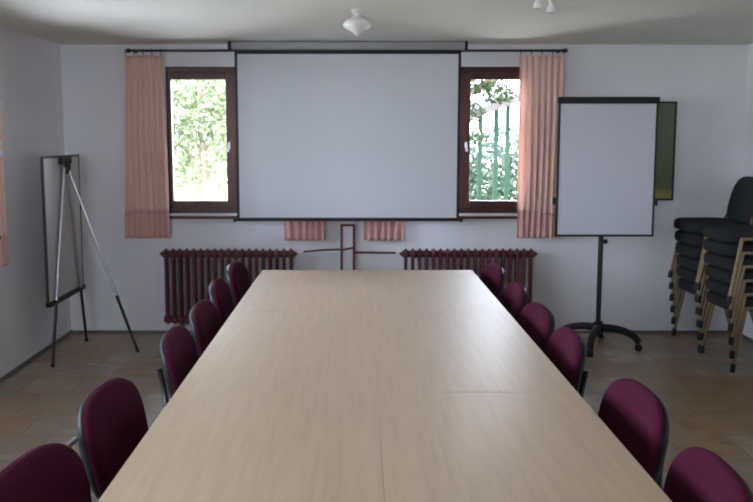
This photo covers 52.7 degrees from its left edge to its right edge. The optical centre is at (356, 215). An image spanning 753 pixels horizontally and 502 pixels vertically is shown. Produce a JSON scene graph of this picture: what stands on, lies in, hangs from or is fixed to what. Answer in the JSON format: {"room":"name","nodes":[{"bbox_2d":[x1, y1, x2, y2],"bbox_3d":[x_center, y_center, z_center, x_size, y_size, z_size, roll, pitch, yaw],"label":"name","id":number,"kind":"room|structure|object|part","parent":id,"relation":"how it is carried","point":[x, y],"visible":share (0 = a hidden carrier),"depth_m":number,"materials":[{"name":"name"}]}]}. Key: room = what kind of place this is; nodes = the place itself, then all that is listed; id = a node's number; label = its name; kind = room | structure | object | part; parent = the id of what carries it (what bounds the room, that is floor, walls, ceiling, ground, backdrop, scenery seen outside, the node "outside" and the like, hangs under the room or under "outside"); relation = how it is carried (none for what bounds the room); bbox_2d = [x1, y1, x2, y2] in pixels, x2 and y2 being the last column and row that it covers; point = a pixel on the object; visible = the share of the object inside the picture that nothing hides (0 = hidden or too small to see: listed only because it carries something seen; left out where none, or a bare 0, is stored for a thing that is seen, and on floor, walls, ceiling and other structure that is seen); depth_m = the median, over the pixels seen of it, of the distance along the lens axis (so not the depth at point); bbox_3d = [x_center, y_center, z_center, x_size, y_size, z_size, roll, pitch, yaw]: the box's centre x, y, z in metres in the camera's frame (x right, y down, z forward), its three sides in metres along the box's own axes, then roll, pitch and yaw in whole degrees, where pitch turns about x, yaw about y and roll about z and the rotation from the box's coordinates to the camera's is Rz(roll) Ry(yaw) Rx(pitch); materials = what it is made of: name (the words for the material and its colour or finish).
{"room":"meeting room","nodes":[
{"label":"meeting room","id":0,"kind":"room"},
{"bbox_2d":[0,26,71,377],"bbox_3d":[-2.490,0.188,2.435,0.300,2.325,7.405,0,6,0],"label":"wall","id":1,"kind":"structure","parent":0,"point":[31,97],"depth_m":5.40,"materials":[{"name":"paint"}]},
{"bbox_2d":[0,139,3,157],"bbox_3d":[-2.305,-0.429,4.882,0.070,0.122,0.076,0,6,0],"label":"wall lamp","id":2,"kind":"object","parent":1,"relation":"attached to","point":[1,141],"visible":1,"depth_m":4.87,"materials":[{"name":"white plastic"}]},
{"bbox_2d":[0,330,72,382],"bbox_3d":[-2.334,1.330,2.547,0.012,0.030,7.393,0,6,0],"label":"baseboard","id":3,"kind":"structure","parent":1,"relation":"attached to","point":[70,332],"depth_m":5.45,"materials":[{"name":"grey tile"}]},
{"bbox_3d":[-2.305,-1.103,4.159,0.070,0.019,1.320,0,6,0],"label":"curtain rod","id":4,"kind":"object","parent":1,"relation":"attached to","visible":0},
{"bbox_2d":[0,112,8,267],"bbox_3d":[-2.308,-0.403,4.881,0.039,1.478,0.104,0,6,0],"label":"curtain","id":5,"kind":"object","parent":4,"relation":"hanging from","point":[4,260],"visible":0.99,"depth_m":4.93,"materials":[{"name":"fabric"}]},
{"bbox_2d":[0,0,752,44],"bbox_3d":[0.375,-1.117,2.300,6.030,0.300,8.005,0,6,0],"label":"ceiling","id":6,"kind":"structure","parent":0,"point":[62,22],"depth_m":4.80,"materials":[{"name":"paint"}]},
{"bbox_2d":[228,41,467,221],"bbox_3d":[-0.070,-0.638,5.875,1.824,1.388,0.094,0,6,0],"label":"projection screen","id":7,"kind":"object","parent":6,"relation":"hanging from","point":[326,130],"visible":1,"depth_m":5.87,"materials":[{"name":"grey fabric"}]},
{"bbox_2d":[343,8,370,35],"bbox_3d":[0.000,-1.099,4.330,0.162,0.154,0.162,0,6,0],"label":"ceiling lamp","id":8,"kind":"object","parent":6,"relation":"hanging from","point":[356,24],"visible":1,"depth_m":4.29,"materials":[{"name":"white glass"}]},
{"bbox_2d":[533,0,555,13],"bbox_3d":[0.930,-1.062,3.771,0.112,0.112,0.110,0,6,0],"label":"ceiling spotlight","id":9,"kind":"object","parent":6,"relation":"attached to","point":[537,3],"visible":1,"depth_m":3.76,"materials":[{"name":"silver metal"}]},
{"bbox_2d":[0,333,752,501],"bbox_3d":[0.375,1.444,2.564,6.030,0.200,8.005,0,6,0],"label":"floor","id":10,"kind":"structure","parent":0,"point":[709,406],"depth_m":4.94,"materials":[{"name":"tile"}]},
{"bbox_2d":[0,443,91,501],"bbox_3d":[-0.635,1.012,1.920,0.511,0.796,0.494,1,6,8],"label":"chair","id":11,"kind":"object","parent":10,"relation":"on","point":[52,472],"visible":1,"depth_m":1.97,"materials":[{"name":"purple fabric"}]},
{"bbox_2d":[40,154,139,366],"bbox_3d":[-1.887,0.296,5.572,0.538,1.471,0.700,0,6,0],"label":"easel","id":12,"kind":"object","parent":10,"relation":"on","point":[62,203],"visible":1,"depth_m":5.50,"materials":[{"name":"grey metal"}]},
{"bbox_3d":[-2.115,0.147,5.414,0.022,0.971,0.233,0,6,4],"label":"leg","id":13,"kind":"part","parent":12,"relation":"part of","materials":[{"name":"silver metal"}]},
{"bbox_3d":[-2.140,0.079,5.543,0.020,1.032,0.680,0,6,0],"label":"frame","id":14,"kind":"part","parent":12,"relation":"part of","materials":[{"name":"grey metal"}]},
{"bbox_2d":[45,284,85,307],"bbox_3d":[-2.137,0.587,5.595,0.038,0.034,0.680,0,6,0],"label":"tray","id":15,"kind":"object","parent":12,"relation":"on","point":[53,301],"depth_m":5.52,"materials":[{"name":"black plastic"}]},
{"bbox_3d":[-2.115,0.119,5.688,0.022,0.971,0.243,0,6,-4],"label":"leg","id":16,"kind":"part","parent":12,"relation":"part of","materials":[{"name":"silver metal"}]},
{"bbox_3d":[-1.923,0.150,5.557,0.344,0.968,0.023,0,6,-3],"label":"leg","id":17,"kind":"part","parent":12,"relation":"part of","materials":[{"name":"silver metal"}]},
{"bbox_2d":[66,378,148,499],"bbox_3d":[-0.628,0.958,2.446,0.531,0.796,0.590,0,6,3],"label":"chair","id":18,"kind":"object","parent":10,"relation":"on","point":[112,420],"visible":0.4,"depth_m":2.40,"materials":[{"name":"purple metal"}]},
{"bbox_2d":[157,325,198,407],"bbox_3d":[-0.565,0.876,3.236,0.511,0.796,0.494,0,6,-2],"label":"chair","id":19,"kind":"object","parent":10,"relation":"on","point":[178,350],"visible":0.35,"depth_m":3.09,"materials":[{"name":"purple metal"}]},
{"bbox_3d":[-0.739,0.652,3.207,0.109,0.344,0.444,0,6,-2],"label":"backrest","id":20,"kind":"part","parent":19,"relation":"part of","materials":[{"name":"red fabric"}]},
{"bbox_2d":[189,300,221,357],"bbox_3d":[-0.555,0.824,3.744,0.511,0.796,0.494,0,6,0],"label":"chair","id":21,"kind":"object","parent":10,"relation":"on","point":[204,317],"visible":0.2,"depth_m":3.62,"materials":[{"name":"purple fabric"}]},
{"bbox_2d":[208,278,233,325],"bbox_3d":[-0.585,0.762,4.339,0.511,0.796,0.494,0,6,-3],"label":"chair","id":22,"kind":"object","parent":10,"relation":"on","point":[220,295],"visible":0.23,"depth_m":4.22,"materials":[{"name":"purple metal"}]},
{"bbox_2d":[160,248,296,325],"bbox_3d":[-1.025,0.619,6.096,1.094,0.716,0.092,0,6,0],"label":"radiator","id":23,"kind":"object","parent":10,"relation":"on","point":[181,319],"visible":0.59,"depth_m":6.05,"materials":[{"name":"metal"}]},
{"bbox_2d":[226,261,250,308],"bbox_3d":[-0.585,0.700,4.939,0.511,0.796,0.494,0,6,2],"label":"chair","id":24,"kind":"object","parent":10,"relation":"on","point":[238,279],"visible":0.31,"depth_m":4.81,"materials":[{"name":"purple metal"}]},
{"bbox_2d":[98,392,384,501],"bbox_3d":[-0.275,1.028,2.021,0.681,0.740,1.189,0,6,0],"label":"conference table","id":25,"kind":"object","parent":10,"relation":"on","point":[201,446],"visible":1,"depth_m":2.08,"materials":[{"name":"brown wood"}]},
{"bbox_2d":[176,312,375,391],"bbox_3d":[-0.275,0.905,3.205,0.681,0.740,1.189,0,6,0],"label":"conference table","id":26,"kind":"object","parent":10,"relation":"on","point":[252,351],"visible":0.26,"depth_m":3.02,"materials":[{"name":"beige wood"}]},
{"bbox_2d":[233,270,369,311],"bbox_3d":[-0.275,0.783,4.389,0.681,0.740,1.189,0,6,0],"label":"conference table","id":27,"kind":"object","parent":10,"relation":"on","point":[272,290],"visible":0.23,"depth_m":4.22,"materials":[{"name":"beige wood"}]},
{"bbox_2d":[299,224,399,269],"bbox_3d":[-0.060,0.521,6.106,0.810,0.909,0.030,0,6,0],"label":"pipe","id":28,"kind":"object","parent":10,"relation":"on","point":[340,249],"visible":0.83,"depth_m":6.07,"materials":[{"name":"metal"}]},
{"bbox_2d":[367,270,507,311],"bbox_3d":[0.407,0.783,4.389,0.681,0.740,1.189,0,6,0],"label":"conference table","id":29,"kind":"object","parent":10,"relation":"on","point":[389,290],"visible":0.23,"depth_m":4.22,"materials":[{"name":"brown wood"}]},
{"bbox_2d":[400,248,536,303],"bbox_3d":[0.888,0.619,6.096,1.097,0.716,0.092,0,6,0],"label":"radiator","id":30,"kind":"object","parent":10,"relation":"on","point":[440,253],"visible":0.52,"depth_m":6.04,"materials":[{"name":"metal"}]},
{"bbox_2d":[370,312,576,393],"bbox_3d":[0.407,0.905,3.205,0.681,0.740,1.189,0,6,0],"label":"conference table","id":31,"kind":"object","parent":10,"relation":"on","point":[413,351],"visible":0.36,"depth_m":3.02,"materials":[{"name":"brown wood"}]},
{"bbox_2d":[479,263,505,301],"bbox_3d":[0.675,0.710,4.841,0.511,0.796,0.494,0,6,-4],"label":"chair","id":32,"kind":"object","parent":10,"relation":"on","point":[493,276],"visible":0.22,"depth_m":4.73,"materials":[{"name":"purple fabric"}]},
{"bbox_2d":[500,281,528,321],"bbox_3d":[0.685,0.772,4.242,0.511,0.796,0.494,0,6,0],"label":"chair","id":33,"kind":"object","parent":10,"relation":"on","point":[514,297],"visible":0.2,"depth_m":4.15,"materials":[{"name":"purple fabric"}]},
{"bbox_2d":[377,392,671,501],"bbox_3d":[0.407,1.028,2.021,0.681,0.740,1.189,0,6,0],"label":"conference table","id":34,"kind":"object","parent":10,"relation":"on","point":[435,446],"visible":0.89,"depth_m":2.08,"materials":[{"name":"brown wood"}]},
{"bbox_2d":[517,302,554,353],"bbox_3d":[0.675,0.831,3.677,0.511,0.796,0.494,0,6,-3],"label":"chair","id":35,"kind":"object","parent":10,"relation":"on","point":[535,319],"visible":0.16,"depth_m":3.58,"materials":[{"name":"purple fabric"}]},
{"bbox_2d":[545,327,588,397],"bbox_3d":[0.685,0.879,3.206,0.511,0.796,0.494,0,6,2],"label":"chair","id":36,"kind":"object","parent":10,"relation":"on","point":[566,349],"visible":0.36,"depth_m":3.07,"materials":[{"name":"purple fabric"}]},
{"bbox_2d":[552,97,659,356],"bbox_3d":[1.836,0.065,5.720,0.724,1.892,0.487,-2,6,-23],"label":"whiteboard","id":37,"kind":"object","parent":10,"relation":"on","point":[606,158],"visible":0.92,"depth_m":5.64,"materials":[{"name":"grey plastic"}]},
{"bbox_3d":[1.686,0.882,5.869,0.296,0.132,0.060,2,6,22],"label":"leg","id":38,"kind":"part","parent":37,"relation":"part of","materials":[{"name":"black plastic"}]},
{"bbox_3d":[1.762,0.904,5.661,0.060,0.132,0.296,3,7,28],"label":"leg","id":39,"kind":"part","parent":37,"relation":"part of","materials":[{"name":"black plastic"}]},
{"bbox_3d":[1.850,-0.333,5.646,0.736,0.985,0.026,0,6,0],"label":"frame","id":40,"kind":"part","parent":37,"relation":"part of","materials":[{"name":"black metal"}]},
{"bbox_3d":[1.994,0.895,5.745,0.296,0.132,0.060,2,6,22],"label":"leg","id":41,"kind":"part","parent":37,"relation":"part of","materials":[{"name":"black plastic"}]},
{"bbox_2d":[598,378,669,490],"bbox_3d":[0.715,0.953,2.493,0.511,0.796,0.494,0,6,-2],"label":"chair","id":42,"kind":"object","parent":10,"relation":"on","point":[639,419],"visible":0.43,"depth_m":2.39,"materials":[{"name":"purple fabric"}]},
{"bbox_2d":[663,447,752,501],"bbox_3d":[0.695,1.011,1.932,0.511,0.796,0.494,0,6,3],"label":"chair","id":43,"kind":"object","parent":10,"relation":"on","point":[695,474],"visible":1,"depth_m":1.93,"materials":[{"name":"purple fabric"}]},
{"bbox_2d":[672,278,752,351],"bbox_3d":[2.795,0.585,5.891,0.524,0.825,0.505,0,6,0],"label":"chair","id":44,"kind":"object","parent":10,"relation":"on","point":[685,285],"visible":0.19,"depth_m":5.97,"materials":[{"name":"grey fabric"}]},
{"bbox_3d":[2.608,0.741,6.136,0.101,0.419,0.027,1,6,9],"label":"leg","id":45,"kind":"part","parent":44,"relation":"part of","materials":[{"name":"beige wood"}]},
{"bbox_3d":[2.755,0.544,5.887,0.444,0.084,0.412,0,6,0],"label":"seat","id":46,"kind":"part","parent":44,"relation":"part of","materials":[{"name":"grey fabric"}]},
{"bbox_2d":[671,266,729,338],"bbox_3d":[2.785,0.490,5.882,0.524,0.825,0.505,0,6,0],"label":"chair","id":47,"kind":"object","parent":44,"relation":"on","point":[683,272],"visible":0.16,"depth_m":5.90,"materials":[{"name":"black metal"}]},
{"bbox_3d":[2.598,0.646,6.127,0.101,0.419,0.027,1,6,9],"label":"leg","id":48,"kind":"part","parent":47,"relation":"part of","materials":[{"name":"brown wood"}]},
{"bbox_3d":[2.745,0.449,5.877,0.444,0.084,0.412,0,6,0],"label":"seat","id":49,"kind":"part","parent":47,"relation":"part of","materials":[{"name":"grey fabric"}]},
{"bbox_2d":[670,254,706,326],"bbox_3d":[2.775,0.396,5.872,0.524,0.825,0.505,0,6,0],"label":"chair","id":50,"kind":"object","parent":47,"relation":"on","point":[692,263],"visible":0.18,"depth_m":5.84,"materials":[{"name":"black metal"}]},
{"bbox_3d":[2.588,0.551,6.117,0.101,0.419,0.027,1,6,9],"label":"leg","id":51,"kind":"part","parent":50,"relation":"part of","materials":[{"name":"brown wood"}]},
{"bbox_2d":[669,242,702,314],"bbox_3d":[2.765,0.301,5.862,0.524,0.825,0.505,0,6,0],"label":"chair","id":52,"kind":"object","parent":50,"relation":"on","point":[694,251],"visible":0.19,"depth_m":5.80,"materials":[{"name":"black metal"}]},
{"bbox_3d":[2.578,0.457,6.107,0.101,0.419,0.027,1,6,9],"label":"leg","id":53,"kind":"part","parent":52,"relation":"part of","materials":[{"name":"beige wood"}]},
{"bbox_3d":[2.725,0.260,5.858,0.444,0.084,0.412,0,6,0],"label":"seat","id":54,"kind":"part","parent":52,"relation":"part of","materials":[{"name":"grey fabric"}]},
{"bbox_2d":[669,221,749,301],"bbox_3d":[2.755,0.207,5.852,0.524,0.825,0.505,0,6,0],"label":"chair","id":55,"kind":"object","parent":52,"relation":"on","point":[697,239],"visible":0.17,"depth_m":5.76,"materials":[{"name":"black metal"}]},
{"bbox_3d":[2.568,0.362,6.097,0.101,0.419,0.027,1,6,9],"label":"leg","id":56,"kind":"part","parent":55,"relation":"part of","materials":[{"name":"beige wood"}]},
{"bbox_3d":[2.715,0.166,5.848,0.444,0.084,0.412,0,6,0],"label":"seat","id":57,"kind":"part","parent":55,"relation":"part of","materials":[{"name":"grey fabric"}]},
{"bbox_2d":[668,176,752,288],"bbox_3d":[2.745,0.113,5.843,0.524,0.825,0.505,0,6,0],"label":"chair","id":58,"kind":"object","parent":55,"relation":"on","point":[740,205],"visible":0.79,"depth_m":5.78,"materials":[{"name":"black fabric"}]},
{"bbox_3d":[2.558,0.268,6.088,0.101,0.419,0.027,1,6,9],"label":"leg","id":59,"kind":"part","parent":58,"relation":"part of","materials":[{"name":"beige metal"}]},
{"bbox_3d":[2.558,0.315,5.634,0.101,0.419,0.027,-1,6,-9],"label":"leg","id":60,"kind":"part","parent":58,"relation":"part of","materials":[{"name":"beige wood"}]},
{"bbox_3d":[2.705,0.071,5.838,0.444,0.084,0.412,0,6,0],"label":"seat","id":61,"kind":"part","parent":58,"relation":"part of","materials":[{"name":"grey fabric"}]},
{"bbox_3d":[2.954,-0.109,5.820,0.096,0.380,0.414,0,6,0],"label":"backrest","id":62,"kind":"part","parent":58,"relation":"part of","materials":[{"name":"grey fabric"}]},
{"bbox_3d":[2.735,0.355,5.867,0.444,0.084,0.412,0,6,0],"label":"seat","id":63,"kind":"part","parent":50,"relation":"part of","materials":[{"name":"grey fabric"}]},
{"bbox_3d":[2.967,0.740,6.137,0.169,0.423,0.026,0,6,-5],"label":"leg","id":64,"kind":"part","parent":44,"relation":"part of","materials":[{"name":"beige wood"}]},
{"bbox_2d":[699,290,752,372],"bbox_3d":[2.795,0.636,5.394,0.524,0.825,0.505,0,6,0],"label":"chair","id":65,"kind":"object","parent":10,"relation":"on","point":[714,298],"visible":0.5,"depth_m":5.28,"materials":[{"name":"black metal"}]},
{"bbox_3d":[2.608,0.792,5.639,0.101,0.419,0.027,1,6,9],"label":"leg","id":66,"kind":"part","parent":65,"relation":"part of","materials":[{"name":"beige wood"}]},
{"bbox_2d":[698,277,752,358],"bbox_3d":[2.785,0.542,5.384,0.524,0.825,0.505,0,6,0],"label":"chair","id":67,"kind":"object","parent":65,"relation":"on","point":[720,287],"visible":0.55,"depth_m":5.24,"materials":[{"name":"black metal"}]},
{"bbox_3d":[2.598,0.697,5.629,0.101,0.419,0.027,1,6,9],"label":"leg","id":68,"kind":"part","parent":67,"relation":"part of","materials":[{"name":"beige wood"}]},
{"bbox_2d":[698,264,752,344],"bbox_3d":[2.775,0.447,5.375,0.524,0.825,0.505,0,6,0],"label":"chair","id":69,"kind":"object","parent":67,"relation":"on","point":[724,275],"visible":0.62,"depth_m":5.21,"materials":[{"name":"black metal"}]},
{"bbox_3d":[2.588,0.603,5.620,0.101,0.419,0.027,1,6,9],"label":"leg","id":70,"kind":"part","parent":69,"relation":"part of","materials":[{"name":"beige wood"}]},
{"bbox_2d":[697,251,752,331],"bbox_3d":[2.765,0.353,5.365,0.524,0.825,0.505,0,6,0],"label":"chair","id":71,"kind":"object","parent":69,"relation":"on","point":[721,261],"visible":0.76,"depth_m":5.20,"materials":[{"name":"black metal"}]},
{"bbox_3d":[2.578,0.508,5.610,0.101,0.419,0.027,1,6,9],"label":"leg","id":72,"kind":"part","parent":71,"relation":"part of","materials":[{"name":"brown wood"}]},
{"bbox_2d":[696,238,752,317],"bbox_3d":[2.755,0.258,5.355,0.524,0.825,0.505,0,6,0],"label":"chair","id":73,"kind":"object","parent":71,"relation":"on","point":[719,247],"visible":0.77,"depth_m":5.18,"materials":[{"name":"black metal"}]},
{"bbox_3d":[2.568,0.414,5.600,0.101,0.419,0.027,1,6,9],"label":"leg","id":74,"kind":"part","parent":73,"relation":"part of","materials":[{"name":"beige wood"}]},
{"bbox_2d":[695,225,752,303],"bbox_3d":[2.745,0.164,5.345,0.524,0.825,0.505,0,6,0],"label":"chair","id":75,"kind":"object","parent":73,"relation":"on","point":[740,234],"visible":0.99,"depth_m":5.17,"materials":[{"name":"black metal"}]},
{"bbox_3d":[2.558,0.319,5.590,0.101,0.419,0.027,1,6,9],"label":"leg","id":76,"kind":"part","parent":75,"relation":"part of","materials":[{"name":"beige wood"}]},
{"bbox_3d":[2.705,0.123,5.341,0.444,0.084,0.412,0,6,0],"label":"seat","id":77,"kind":"part","parent":75,"relation":"part of","materials":[{"name":"grey fabric"}]},
{"bbox_3d":[2.558,0.366,5.137,0.101,0.419,0.027,-1,6,-9],"label":"leg","id":78,"kind":"part","parent":75,"relation":"part of","materials":[{"name":"beige wood"}]},
{"bbox_3d":[2.720,0.143,5.343,0.266,0.033,0.464,0,6,0],"label":"seat frame","id":79,"kind":"part","parent":75,"relation":"part of","materials":[{"name":"beige wood"}]},
{"bbox_3d":[2.715,0.217,5.351,0.444,0.084,0.412,0,6,0],"label":"seat","id":80,"kind":"part","parent":73,"relation":"part of","materials":[{"name":"grey fabric"}]},
{"bbox_3d":[2.568,0.461,5.147,0.101,0.419,0.027,-1,6,-9],"label":"leg","id":81,"kind":"part","parent":73,"relation":"part of","materials":[{"name":"beige wood"}]},
{"bbox_3d":[2.725,0.312,5.360,0.444,0.084,0.412,0,6,0],"label":"seat","id":82,"kind":"part","parent":71,"relation":"part of","materials":[{"name":"grey fabric"}]},
{"bbox_3d":[2.578,0.555,5.157,0.101,0.419,0.027,-1,6,-9],"label":"leg","id":83,"kind":"part","parent":71,"relation":"part of","materials":[{"name":"beige wood"}]},
{"bbox_3d":[2.735,0.406,5.370,0.444,0.084,0.412,0,6,0],"label":"seat","id":84,"kind":"part","parent":69,"relation":"part of","materials":[{"name":"grey fabric"}]},
{"bbox_3d":[2.588,0.650,5.166,0.101,0.419,0.027,-1,6,-9],"label":"leg","id":85,"kind":"part","parent":69,"relation":"part of","materials":[{"name":"beige wood"}]},
{"bbox_3d":[2.745,0.501,5.380,0.444,0.084,0.412,0,6,0],"label":"seat","id":86,"kind":"part","parent":67,"relation":"part of","materials":[{"name":"grey fabric"}]},
{"bbox_3d":[2.598,0.744,5.176,0.101,0.419,0.027,-1,6,-9],"label":"leg","id":87,"kind":"part","parent":67,"relation":"part of","materials":[{"name":"beige wood"}]},
{"bbox_3d":[2.755,0.595,5.390,0.444,0.084,0.412,0,6,0],"label":"seat","id":88,"kind":"part","parent":65,"relation":"part of","materials":[{"name":"grey fabric"}]},
{"bbox_3d":[2.608,0.839,5.186,0.101,0.419,0.027,-1,6,-9],"label":"leg","id":89,"kind":"part","parent":65,"relation":"part of","materials":[{"name":"beige wood"}]},
{"bbox_2d":[61,45,747,329],"bbox_3d":[0.375,-0.208,6.267,6.030,2.325,0.300,0,6,0],"label":"wall","id":90,"kind":"structure","parent":0,"point":[707,83],"depth_m":6.14,"materials":[{"name":"paint"}]},
{"bbox_2d":[126,48,233,52],"bbox_3d":[-1.006,-1.289,5.958,1.593,0.033,0.092,0,6,0],"label":"curtain rod","id":91,"kind":"object","parent":90,"relation":"attached to","point":[128,50],"visible":0.51,"depth_m":5.92,"materials":[{"name":"black metal"}]},
{"bbox_2d":[125,49,169,237],"bbox_3d":[-1.676,-0.560,6.005,0.361,1.490,0.046,0,6,0],"label":"curtain","id":92,"kind":"object","parent":91,"relation":"hanging from","point":[146,164],"visible":1,"depth_m":6.01,"materials":[{"name":"fabric"}]},
{"bbox_2d":[284,221,324,240],"bbox_3d":[-0.417,-0.550,6.005,0.340,1.510,0.048,0,6,0],"label":"curtain","id":93,"kind":"object","parent":91,"relation":"hanging from","point":[293,230],"visible":0.16,"depth_m":6.07,"materials":[{"name":"fabric"}]},
{"bbox_2d":[166,67,236,218],"bbox_3d":[-0.960,-0.580,6.097,1.160,1.210,0.142,0,6,0],"label":"window","id":94,"kind":"structure","parent":90,"relation":"in","point":[227,74],"depth_m":6.08,"materials":[{"name":"brown wood"}]},
{"bbox_3d":[-0.960,0.013,6.141,1.160,0.022,0.095,0,6,0],"label":"sill","id":95,"kind":"part","parent":94,"relation":"part of","materials":[{"name":"brown wood"}]},
{"bbox_2d":[73,330,728,332],"bbox_3d":[0.375,0.954,6.230,5.430,0.022,0.012,0,6,0],"label":"baseboard","id":96,"kind":"structure","parent":90,"relation":"attached to","point":[74,331],"depth_m":6.22,"materials":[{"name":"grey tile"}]},
{"bbox_2d":[459,67,519,218],"bbox_3d":[0.820,-0.580,6.097,1.160,1.210,0.142,0,6,0],"label":"window","id":97,"kind":"structure","parent":90,"relation":"in","point":[468,74],"depth_m":6.08,"materials":[{"name":"brown wood"}]},
{"bbox_3d":[0.820,0.013,6.141,1.160,0.022,0.095,0,6,0],"label":"sill","id":98,"kind":"part","parent":97,"relation":"part of","materials":[{"name":"brown wood"}]},
{"bbox_2d":[461,48,567,52],"bbox_3d":[0.839,-1.289,5.958,1.613,0.033,0.092,0,6,0],"label":"curtain rod","id":99,"kind":"object","parent":90,"relation":"attached to","point":[468,50],"visible":0.44,"depth_m":5.92,"materials":[{"name":"black metal"}]},
{"bbox_2d":[363,221,404,240],"bbox_3d":[0.216,-0.550,6.005,0.341,1.510,0.047,0,6,0],"label":"curtain","id":100,"kind":"object","parent":99,"relation":"hanging from","point":[373,230],"visible":0.2,"depth_m":6.07,"materials":[{"name":"fabric"}]},
{"bbox_2d":[517,49,564,237],"bbox_3d":[1.447,-0.560,6.004,0.355,1.490,0.046,0,6,0],"label":"curtain","id":101,"kind":"object","parent":99,"relation":"hanging from","point":[541,78],"visible":0.93,"depth_m":6.00,"materials":[{"name":"fabric"}]},
{"bbox_2d":[655,101,676,199],"bbox_3d":[2.260,-0.514,6.072,0.560,0.786,0.022,0,6,0],"label":"framed picture","id":102,"kind":"object","parent":90,"relation":"attached to","point":[667,115],"visible":0.41,"depth_m":6.07,"materials":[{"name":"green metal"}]},
{"bbox_2d":[742,44,752,338],"bbox_3d":[3.240,0.188,2.435,0.300,2.325,7.405,0,6,0],"label":"wall","id":103,"kind":"structure","parent":0,"point":[747,162],"depth_m":6.00,"materials":[{"name":"paint"}]},
{"bbox_2d":[742,334,752,343],"bbox_3d":[3.084,1.330,2.547,0.012,0.030,7.393,0,6,0],"label":"baseboard","id":104,"kind":"structure","parent":103,"relation":"attached to","point":[743,335],"depth_m":5.99,"materials":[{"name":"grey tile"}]},
{"label":"outside","id":105,"kind":"structure","parent":0,"visible":0},
{"bbox_2d":[175,166,517,199],"bbox_3d":[0.000,0.204,16.609,60.000,0.380,57.000,0,6,0],"label":"ground","id":106,"kind":"structure","parent":105,"point":[213,195],"depth_m":23.66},
{"bbox_2d":[172,80,226,199],"bbox_3d":[-2.335,-1.497,11.189,2.781,4.126,1.843,0,6,0],"label":"tree","id":107,"kind":"object","parent":106,"relation":"on","point":[197,110],"visible":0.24,"depth_m":10.91,"materials":[{"name":"green plant"}]},
{"bbox_2d":[172,80,226,199],"bbox_3d":[-2.578,-2.246,16.374,4.160,4.549,2.136,0,6,0],"label":"tree","id":108,"kind":"object","parent":106,"relation":"on","point":[220,175],"visible":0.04,"depth_m":16.29,"materials":[{"name":"green plant"}]},
{"bbox_2d":[469,123,517,199],"bbox_3d":[2.800,-0.883,15.541,3.536,2.020,1.803,0,6,0],"label":"bush","id":109,"kind":"object","parent":106,"relation":"on","point":[487,195],"visible":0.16,"depth_m":15.17,"materials":[{"name":"green plant"}]},
{"bbox_2d":[470,80,516,144],"bbox_3d":[1.638,-1.001,10.296,2.375,3.321,1.350,0,6,0],"label":"tree","id":110,"kind":"object","parent":106,"relation":"on","point":[482,86],"visible":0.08,"depth_m":10.03,"materials":[{"name":"green plant"}]},
{"bbox_2d":[472,87,518,199],"bbox_3d":[2.175,-0.890,12.123,1.950,2.718,1.700,0,6,0],"label":"fence","id":111,"kind":"object","parent":106,"relation":"on","point":[488,107],"visible":0.39,"depth_m":11.53,"materials":[{"name":"green metal"}]},
{"bbox_3d":[1.870,-0.509,11.609,0.064,2.066,0.064,0,6,0],"label":"post","id":112,"kind":"part","parent":111,"relation":"part of","materials":[{"name":"green metal"}]},
{"bbox_3d":[2.110,-0.552,11.605,0.064,2.152,0.064,0,6,0],"label":"post","id":113,"kind":"part","parent":111,"relation":"part of","materials":[{"name":"green metal"}]},
{"bbox_3d":[2.285,-0.583,11.601,0.064,2.216,0.064,0,6,0],"label":"post","id":114,"kind":"part","parent":111,"relation":"part of","materials":[{"name":"green metal"}]}
]}

